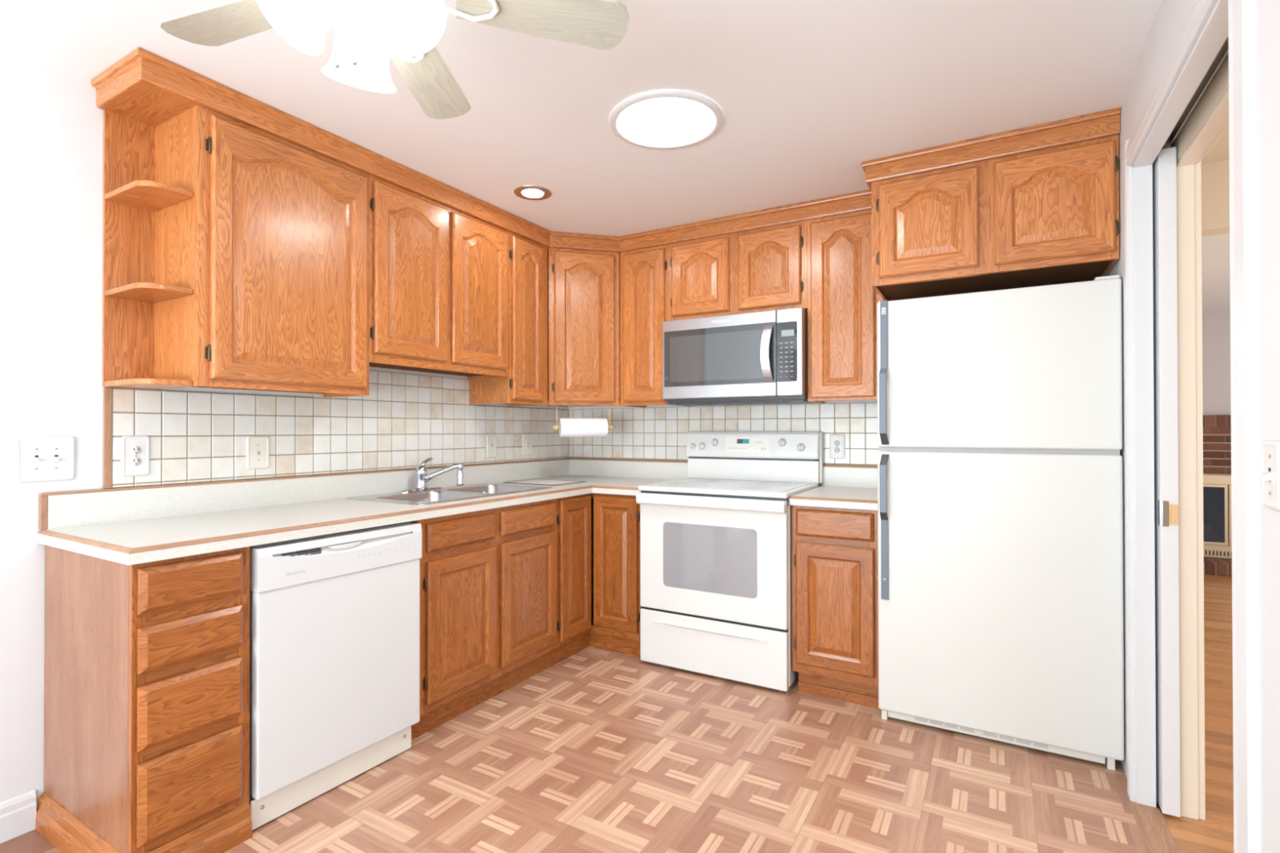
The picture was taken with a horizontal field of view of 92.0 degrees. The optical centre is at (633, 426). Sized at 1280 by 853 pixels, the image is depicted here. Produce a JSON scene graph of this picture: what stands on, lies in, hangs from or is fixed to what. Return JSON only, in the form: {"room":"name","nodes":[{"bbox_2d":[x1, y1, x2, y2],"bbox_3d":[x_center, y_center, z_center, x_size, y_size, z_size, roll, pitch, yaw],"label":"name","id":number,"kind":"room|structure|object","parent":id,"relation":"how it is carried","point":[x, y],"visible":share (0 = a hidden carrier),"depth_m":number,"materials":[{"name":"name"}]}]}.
{"room":"kitchen","nodes":[
{"label":"kitchen","id":0,"kind":"room"},
{"bbox_2d":[0,44,568,808],"bbox_3d":[-2.091,0.044,1.584,0.100,2.372,6.300,0,0,30],"label":"wall","id":1,"kind":"structure","parent":0,"point":[51,122],"depth_m":1.91,"materials":[{"name":"white paint"}]},
{"bbox_2d":[0,790,36,844],"bbox_3d":[-2.710,1.167,0.407,0.014,0.115,3.453,0,0,30],"label":"baseboard","id":2,"kind":"structure","parent":1,"relation":"attached to","point":[17,814],"depth_m":1.86,"materials":[{"name":"white wood"}]},
{"bbox_2d":[14,435,75,482],"bbox_3d":[-1.825,0.099,1.920,0.017,0.141,0.140,0,0,30],"label":"double light switch","id":3,"kind":"object","parent":1,"relation":"attached to","point":[37,458],"visible":1,"depth_m":1.92,"materials":[{"name":"white plastic"}]},
{"bbox_2d":[102,386,112,488],"bbox_3d":[-1.750,0.036,2.055,0.009,0.336,0.022,0,0,30],"label":"strip","id":4,"kind":"object","parent":1,"relation":"attached to","point":[107,391],"visible":1,"depth_m":2.05,"materials":[{"name":"brown wood"}]},
{"bbox_2d":[98,81,197,389],"bbox_3d":[-1.594,-0.601,2.029,0.308,0.935,0.162,0,0,30],"label":"shelf unit","id":5,"kind":"object","parent":1,"relation":"attached to","point":[148,335],"visible":0.99,"depth_m":2.08,"materials":[{"name":"brown wood"}]},
{"bbox_2d":[154,104,369,397],"bbox_3d":[-1.381,-0.599,2.363,0.315,0.937,0.643,0,0,30],"label":"upper cabinet","id":6,"kind":"object","parent":1,"relation":"attached to","point":[282,225],"visible":0.87,"depth_m":2.22,"materials":[{"name":"brown wood"}]},
{"bbox_2d":[111,370,568,488],"bbox_3d":[-1.099,-0.028,3.166,0.008,0.476,2.551,0,0,30],"label":"tile backsplash","id":7,"kind":"structure","parent":1,"relation":"attached to","point":[405,420],"depth_m":2.73,"materials":[{"name":"beige tile"}]},
{"bbox_2d":[120,435,150,476],"bbox_3d":[-1.706,0.100,2.116,0.008,0.138,0.082,0,0,30],"label":"wall outlet","id":8,"kind":"object","parent":7,"relation":"attached to","point":[135,450],"visible":1,"depth_m":2.11,"materials":[{"name":"white plastic"}]},
{"bbox_2d":[130,445,141,454],"bbox_3d":[-1.704,0.081,2.115,0.002,0.031,0.031,0,0,30],"label":"receptacle","id":9,"kind":"object","parent":8,"relation":"attached to","point":[135,450],"depth_m":2.11,"materials":[{"name":"white plastic"}]},
{"bbox_2d":[130,457,141,466],"bbox_3d":[-1.704,0.118,2.115,0.002,0.031,0.031,0,0,30],"label":"receptacle","id":10,"kind":"object","parent":8,"relation":"attached to","point":[135,461],"depth_m":2.11,"materials":[{"name":"white plastic"}]},
{"bbox_2d":[245,435,269,469],"bbox_3d":[-1.498,0.103,2.466,0.012,0.131,0.088,0,0,30],"label":"cover plate","id":11,"kind":"object","parent":7,"relation":"attached to","point":[257,446],"visible":1,"depth_m":2.46,"materials":[{"name":"beige plastic"}]},
{"bbox_2d":[486,435,496,457],"bbox_3d":[-0.826,0.115,3.607,0.017,0.130,0.080,0,0,30],"label":"light switch","id":12,"kind":"object","parent":7,"relation":"attached to","point":[491,439],"visible":1,"depth_m":3.60,"materials":[{"name":"beige plastic"}]},
{"bbox_2d":[522,433,531,455],"bbox_3d":[-0.668,0.111,3.882,0.010,0.136,0.085,0,0,30],"label":"rocker switch","id":13,"kind":"object","parent":7,"relation":"attached to","point":[526,437],"visible":1,"depth_m":3.87,"materials":[{"name":"beige plastic"}]},
{"bbox_2d":[368,174,509,379],"bbox_3d":[-1.000,-0.666,3.011,0.315,0.797,0.860,0,0,30],"label":"upper cabinet","id":14,"kind":"object","parent":1,"relation":"attached to","point":[439,273],"visible":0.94,"depth_m":2.86,"materials":[{"name":"brown wood"}]},
{"bbox_2d":[90,47,871,252],"bbox_3d":[-0.474,-1.093,2.934,3.102,0.085,1.246,0,0,-22],"label":"crown molding","id":15,"kind":"structure","parent":1,"relation":"attached to","point":[140,64],"depth_m":2.66,"materials":[{"name":"brown wood"}]},
{"bbox_2d":[469,231,547,406],"bbox_3d":[-0.700,-0.593,3.521,0.315,0.937,0.328,0,0,30],"label":"upper cabinet","id":16,"kind":"object","parent":1,"relation":"attached to","point":[526,384],"visible":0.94,"depth_m":3.41,"materials":[{"name":"brown wood"}]},
{"bbox_2d":[0,0,1229,236],"bbox_3d":[0.594,-1.204,0.141,6.200,0.100,6.520,0,0,30],"label":"ceiling","id":17,"kind":"structure","parent":0,"point":[807,92],"depth_m":2.07,"materials":[{"name":"white paint"}]},
{"bbox_2d":[160,0,628,119],"bbox_3d":[-0.542,-0.905,1.182,0.996,0.482,0.985,0,0,30],"label":"ceiling fan","id":18,"kind":"object","parent":17,"relation":"hanging from","point":[368,31],"visible":1,"depth_m":1.27,"materials":[{"name":"beige metal"}]},
{"bbox_2d":[514,185,551,200],"bbox_3d":[-0.489,-1.129,2.995,0.180,0.013,0.180,0,0,30],"label":"recessed light","id":19,"kind":"object","parent":17,"relation":"in","point":[534,193],"visible":1,"depth_m":2.98,"materials":[{"name":"white metal"}]},
{"bbox_2d":[608,89,723,149],"bbox_3d":[0.120,-1.131,2.304,0.424,0.019,0.424,0,0,30],"label":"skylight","id":20,"kind":"object","parent":17,"relation":"attached to","point":[662,119],"visible":1,"depth_m":2.26,"materials":[{"name":"white"}]},
{"bbox_2d":[618,97,713,144],"bbox_3d":[0.120,-1.130,2.304,0.355,0.017,0.355,0,0,30],"label":"diffuser","id":21,"kind":"object","parent":20,"relation":"attached to","point":[649,121],"depth_m":2.28,"materials":[{"name":"white"}]},
{"bbox_2d":[0,573,1233,852],"bbox_3d":[1.522,1.256,1.703,6.200,0.060,10.226,0,0,30],"label":"floor","id":22,"kind":"structure","parent":0,"point":[598,750],"depth_m":2.13,"materials":[{"name":"wood"}]},
{"bbox_2d":[35,544,252,852],"bbox_3d":[-1.492,0.795,1.877,0.624,0.872,0.319,0,0,30],"label":"base cabinet","id":23,"kind":"object","parent":22,"relation":"on","point":[147,664],"visible":0.83,"depth_m":1.73,"materials":[{"name":"orange wood"}]},
{"bbox_2d":[248,521,422,830],"bbox_3d":[-1.220,0.799,2.270,0.577,0.856,0.609,0,0,32],"label":"dishwasher","id":24,"kind":"object","parent":22,"relation":"on","point":[335,617],"visible":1,"depth_m":2.07,"materials":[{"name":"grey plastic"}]},
{"bbox_2d":[407,498,557,739],"bbox_3d":[-0.866,0.800,2.941,0.622,0.872,0.887,0,0,30],"label":"base cabinet","id":25,"kind":"object","parent":22,"relation":"on","point":[488,578],"visible":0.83,"depth_m":2.70,"materials":[{"name":"orange wood"}]},
{"bbox_2d":[551,493,641,666],"bbox_3d":[-0.280,0.803,3.637,0.933,0.873,0.913,0,0,30],"label":"base cabinet","id":26,"kind":"object","parent":22,"relation":"on","point":[608,618],"visible":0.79,"depth_m":3.33,"materials":[{"name":"orange wood"}]},
{"bbox_2d":[36,457,688,564],"bbox_3d":[-0.741,0.285,2.852,0.938,0.154,2.746,0,0,30],"label":"countertop","id":27,"kind":"structure","parent":26,"relation":"on","point":[134,525],"depth_m":2.27,"materials":[{"name":"beige laminate"}]},
{"bbox_2d":[399,457,463,493],"bbox_3d":[-0.993,0.236,3.033,0.200,0.163,0.252,0,0,30],"label":"kitchen faucet","id":28,"kind":"object","parent":27,"relation":"on","point":[422,478],"visible":1,"depth_m":3.06,"materials":[{"name":"silver metal"}]},
{"bbox_2d":[346,483,551,505],"bbox_3d":[-0.861,0.406,3.015,0.501,0.177,0.873,0,0,30],"label":"sink","id":29,"kind":"object","parent":27,"relation":"in","point":[482,490],"visible":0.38,"depth_m":3.01,"materials":[{"name":"silver metal"}]},
{"bbox_2d":[502,478,585,485],"bbox_3d":[-0.519,0.332,3.626,0.386,0.022,0.303,0,0,30],"label":"cutting board","id":30,"kind":"object","parent":27,"relation":"in","point":[534,482],"visible":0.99,"depth_m":3.62,"materials":[{"name":"white plastic"}]},
{"bbox_2d":[635,431,822,691],"bbox_3d":[0.523,0.630,3.283,0.796,1.212,0.676,0,0,30],"label":"range","id":31,"kind":"object","parent":22,"relation":"on","point":[716,553],"visible":0.97,"depth_m":3.06,"materials":[{"name":"white metal"}]},
{"bbox_2d":[638,478,817,497],"bbox_3d":[0.509,0.318,3.273,0.785,0.026,0.587,0,0,30],"label":"cooktop","id":32,"kind":"object","parent":31,"relation":"in","point":[689,487],"depth_m":3.15,"materials":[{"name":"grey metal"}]},
{"bbox_2d":[791,505,879,708],"bbox_3d":[1.046,0.798,3.025,0.378,0.873,0.622,0,0,30],"label":"base cabinet","id":33,"kind":"object","parent":22,"relation":"on","point":[835,561],"visible":0.87,"depth_m":2.76,"materials":[{"name":"orange wood"}]},
{"bbox_2d":[789,465,877,510],"bbox_3d":[1.045,0.284,3.027,0.382,0.154,0.630,0,0,30],"label":"countertop","id":34,"kind":"structure","parent":33,"relation":"on","point":[845,486],"depth_m":3.09,"materials":[{"name":"beige laminate"}]},
{"bbox_2d":[876,275,1124,770],"bbox_3d":[1.538,0.347,2.661,0.816,1.769,0.730,0,0,30],"label":"refrigerator","id":35,"kind":"object","parent":22,"relation":"on","point":[1000,513],"visible":1,"depth_m":2.35,"materials":[{"name":"white metal"}]},
{"bbox_2d":[1202,414,1231,576],"bbox_3d":[5.087,0.569,5.262,1.750,1.347,0.380,0,0,30],"label":"brick fireplace","id":36,"kind":"object","parent":22,"relation":"on","point":[1216,428],"visible":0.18,"depth_m":5.36,"materials":[{"name":"beige"}]},
{"bbox_2d":[568,283,877,594],"bbox_3d":[0.866,0.051,3.559,3.200,2.372,0.100,0,0,30],"label":"wall","id":37,"kind":"structure","parent":0,"point":[862,401],"depth_m":4.07,"materials":[{"name":"white paint"}]},
{"bbox_2d":[518,247,635,407],"bbox_3d":[-0.344,-0.592,3.857,0.610,0.937,0.610,0,0,30],"label":"upper cabinet","id":38,"kind":"object","parent":37,"relation":"attached to","point":[584,285],"visible":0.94,"depth_m":3.63,"materials":[{"name":"brown wood"}]},
{"bbox_2d":[552,405,613,430],"bbox_3d":[-0.300,-0.060,3.687,0.364,0.161,0.034,0,0,-15],"label":"paper towel holder","id":39,"kind":"object","parent":38,"relation":"hanging from","point":[556,427],"visible":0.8,"depth_m":3.64,"materials":[{"name":"brown wood"}]},
{"bbox_2d":[559,417,608,436],"bbox_3d":[-0.300,0.004,3.687,0.280,0.111,0.111,0,0,-15],"label":"paper towel roll","id":40,"kind":"object","parent":39,"relation":"hanging from","point":[570,427],"visible":0.99,"depth_m":3.64,"materials":[{"name":"white paper"}]},
{"bbox_2d":[620,244,690,407],"bbox_3d":[0.130,-0.592,3.739,0.328,0.936,0.315,0,0,30],"label":"upper cabinet","id":41,"kind":"object","parent":37,"relation":"attached to","point":[644,272],"visible":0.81,"depth_m":3.60,"materials":[{"name":"brown wood"}]},
{"bbox_2d":[568,402,878,466],"bbox_3d":[0.463,0.043,3.732,2.111,0.336,0.008,0,0,30],"label":"tile backsplash","id":42,"kind":"structure","parent":37,"relation":"attached to","point":[646,433],"depth_m":3.73,"materials":[{"name":"beige tile"}]},
{"bbox_2d":[829,434,844,458],"bbox_3d":[1.103,0.107,3.347,0.083,0.134,0.008,0,0,30],"label":"wall outlet","id":43,"kind":"object","parent":42,"relation":"attached to","point":[837,442],"visible":1,"depth_m":3.34,"materials":[{"name":"white plastic"}]},
{"bbox_2d":[834,440,839,445],"bbox_3d":[1.102,0.088,3.345,0.031,0.031,0.002,0,0,30],"label":"receptacle","id":44,"kind":"object","parent":43,"relation":"attached to","point":[837,442],"depth_m":3.34,"materials":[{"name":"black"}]},
{"bbox_2d":[834,447,839,453],"bbox_3d":[1.102,0.126,3.345,0.031,0.031,0.002,0,0,30],"label":"receptacle","id":45,"kind":"object","parent":43,"relation":"attached to","point":[837,450],"depth_m":3.34,"materials":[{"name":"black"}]},
{"bbox_2d":[668,220,807,320],"bbox_3d":[0.611,-0.832,3.457,0.790,0.464,0.315,0,0,30],"label":"upper cabinet","id":46,"kind":"object","parent":37,"relation":"attached to","point":[761,269],"visible":0.85,"depth_m":3.30,"materials":[{"name":"brown wood"}]},
{"bbox_2d":[662,307,817,406],"bbox_3d":[0.584,-0.359,3.407,0.785,0.466,0.429,0,0,30],"label":"microwave oven","id":47,"kind":"object","parent":46,"relation":"attached to","point":[755,357],"visible":1,"depth_m":3.24,"materials":[{"name":"grey metal"}]},
{"bbox_2d":[807,208,883,403],"bbox_3d":[1.108,-0.597,3.164,0.362,0.936,0.315,0,0,30],"label":"upper cabinet","id":48,"kind":"object","parent":37,"relation":"attached to","point":[842,301],"visible":0.84,"depth_m":3.04,"materials":[{"name":"brown wood"}]},
{"bbox_2d":[871,134,1119,301],"bbox_3d":[1.549,-0.837,2.716,0.849,0.464,0.663,0,0,30],"label":"upper cabinet","id":49,"kind":"object","parent":37,"relation":"attached to","point":[1051,215],"visible":0.91,"depth_m":2.44,"materials":[{"name":"brown wood"}]},
{"bbox_2d":[861,107,1120,191],"bbox_3d":[1.444,-1.097,2.573,0.883,0.085,0.334,0,0,30],"label":"crown molding","id":50,"kind":"structure","parent":49,"relation":"attached to","point":[1106,123],"depth_m":2.41,"materials":[{"name":"brown wood"}]},
{"bbox_2d":[1106,0,1279,852],"bbox_3d":[0.559,0.032,0.028,0.155,2.372,6.300,0,0,30],"label":"wall","id":51,"kind":"structure","parent":0,"point":[1171,14],"depth_m":1.05,"materials":[{"name":"white paint"}]},
{"bbox_2d":[1123,139,1136,802],"bbox_3d":[1.656,0.141,2.065,0.016,2.175,0.085,0,0,30],"label":"trim","id":52,"kind":"structure","parent":51,"relation":"attached to","point":[1127,175],"depth_m":2.03,"materials":[{"name":"white wood"}]},
{"bbox_2d":[1129,802,1179,852],"bbox_3d":[1.397,1.221,1.560,0.080,0.009,1.000,0,0,30],"label":"threshold","id":53,"kind":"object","parent":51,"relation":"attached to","point":[1156,835],"depth_m":1.87,"materials":[{"name":"brown wood"}]},
{"bbox_2d":[1152,137,1180,817],"bbox_3d":[1.896,0.152,2.305,0.046,2.130,0.858,0,0,30],"label":"door","id":54,"kind":"structure","parent":51,"relation":"in","point":[1164,166],"depth_m":1.94,"materials":[{"name":"white wood"}]},
{"bbox_2d":[1121,0,1217,174],"bbox_3d":[1.374,-0.904,1.593,0.016,0.090,1.195,0,0,30],"label":"trim","id":55,"kind":"structure","parent":51,"relation":"attached to","point":[1199,11],"depth_m":1.54,"materials":[{"name":"white wood"}]},
{"bbox_2d":[1132,0,1228,808],"bbox_3d":[1.402,0.183,1.571,0.050,2.085,1.015,0,0,30],"label":"trim","id":56,"kind":"structure","parent":51,"relation":"attached to","point":[1215,32],"depth_m":1.99,"materials":[{"name":"white wood"}]},
{"bbox_2d":[1161,35,1228,148],"bbox_3d":[1.448,-0.918,1.549,0.035,0.058,1.015,0,0,30],"label":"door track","id":57,"kind":"structure","parent":51,"relation":"attached to","point":[1224,51],"depth_m":1.65,"materials":[{"name":"black metal"}]},
{"bbox_2d":[1176,87,1228,819],"bbox_3d":[1.516,0.162,1.540,0.061,2.127,1.077,0,0,30],"label":"trim","id":58,"kind":"structure","parent":51,"relation":"attached to","point":[1188,188],"depth_m":1.94,"materials":[{"name":"beige wood"}]},
{"bbox_2d":[1227,0,1260,852],"bbox_3d":[1.094,0.136,1.108,0.016,2.175,0.085,0,0,30],"label":"trim","id":59,"kind":"structure","parent":51,"relation":"attached to","point":[1242,55],"depth_m":1.09,"materials":[{"name":"white"}]},
{"bbox_2d":[1260,440,1279,511],"bbox_3d":[1.033,0.078,1.005,0.017,0.110,0.075,0,0,30],"label":"light switch","id":60,"kind":"object","parent":51,"relation":"attached to","point":[1270,450],"visible":1,"depth_m":1.00,"materials":[{"name":"white plastic"}]},
{"bbox_2d":[1200,159,1229,236],"bbox_3d":[3.551,-1.003,2.115,2.900,0.288,0.120,0,0,30],"label":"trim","id":61,"kind":"structure","parent":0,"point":[1215,176],"depth_m":2.66,"materials":[{"name":"beige paint"}]},
{"bbox_2d":[1201,233,1230,310],"bbox_3d":[4.568,-1.145,3.751,3.000,0.188,3.730,0,0,30],"label":"ceiling","id":62,"kind":"structure","parent":0,"point":[1215,249],"depth_m":4.18,"materials":[{"name":"white paint"}]},
{"bbox_2d":[1201,307,1231,559],"bbox_3d":[5.465,0.056,5.323,3.055,2.372,0.100,0,0,30],"label":"wall","id":63,"kind":"structure","parent":0,"point":[1216,370],"depth_m":5.45,"materials":[{"name":"grey paint"}]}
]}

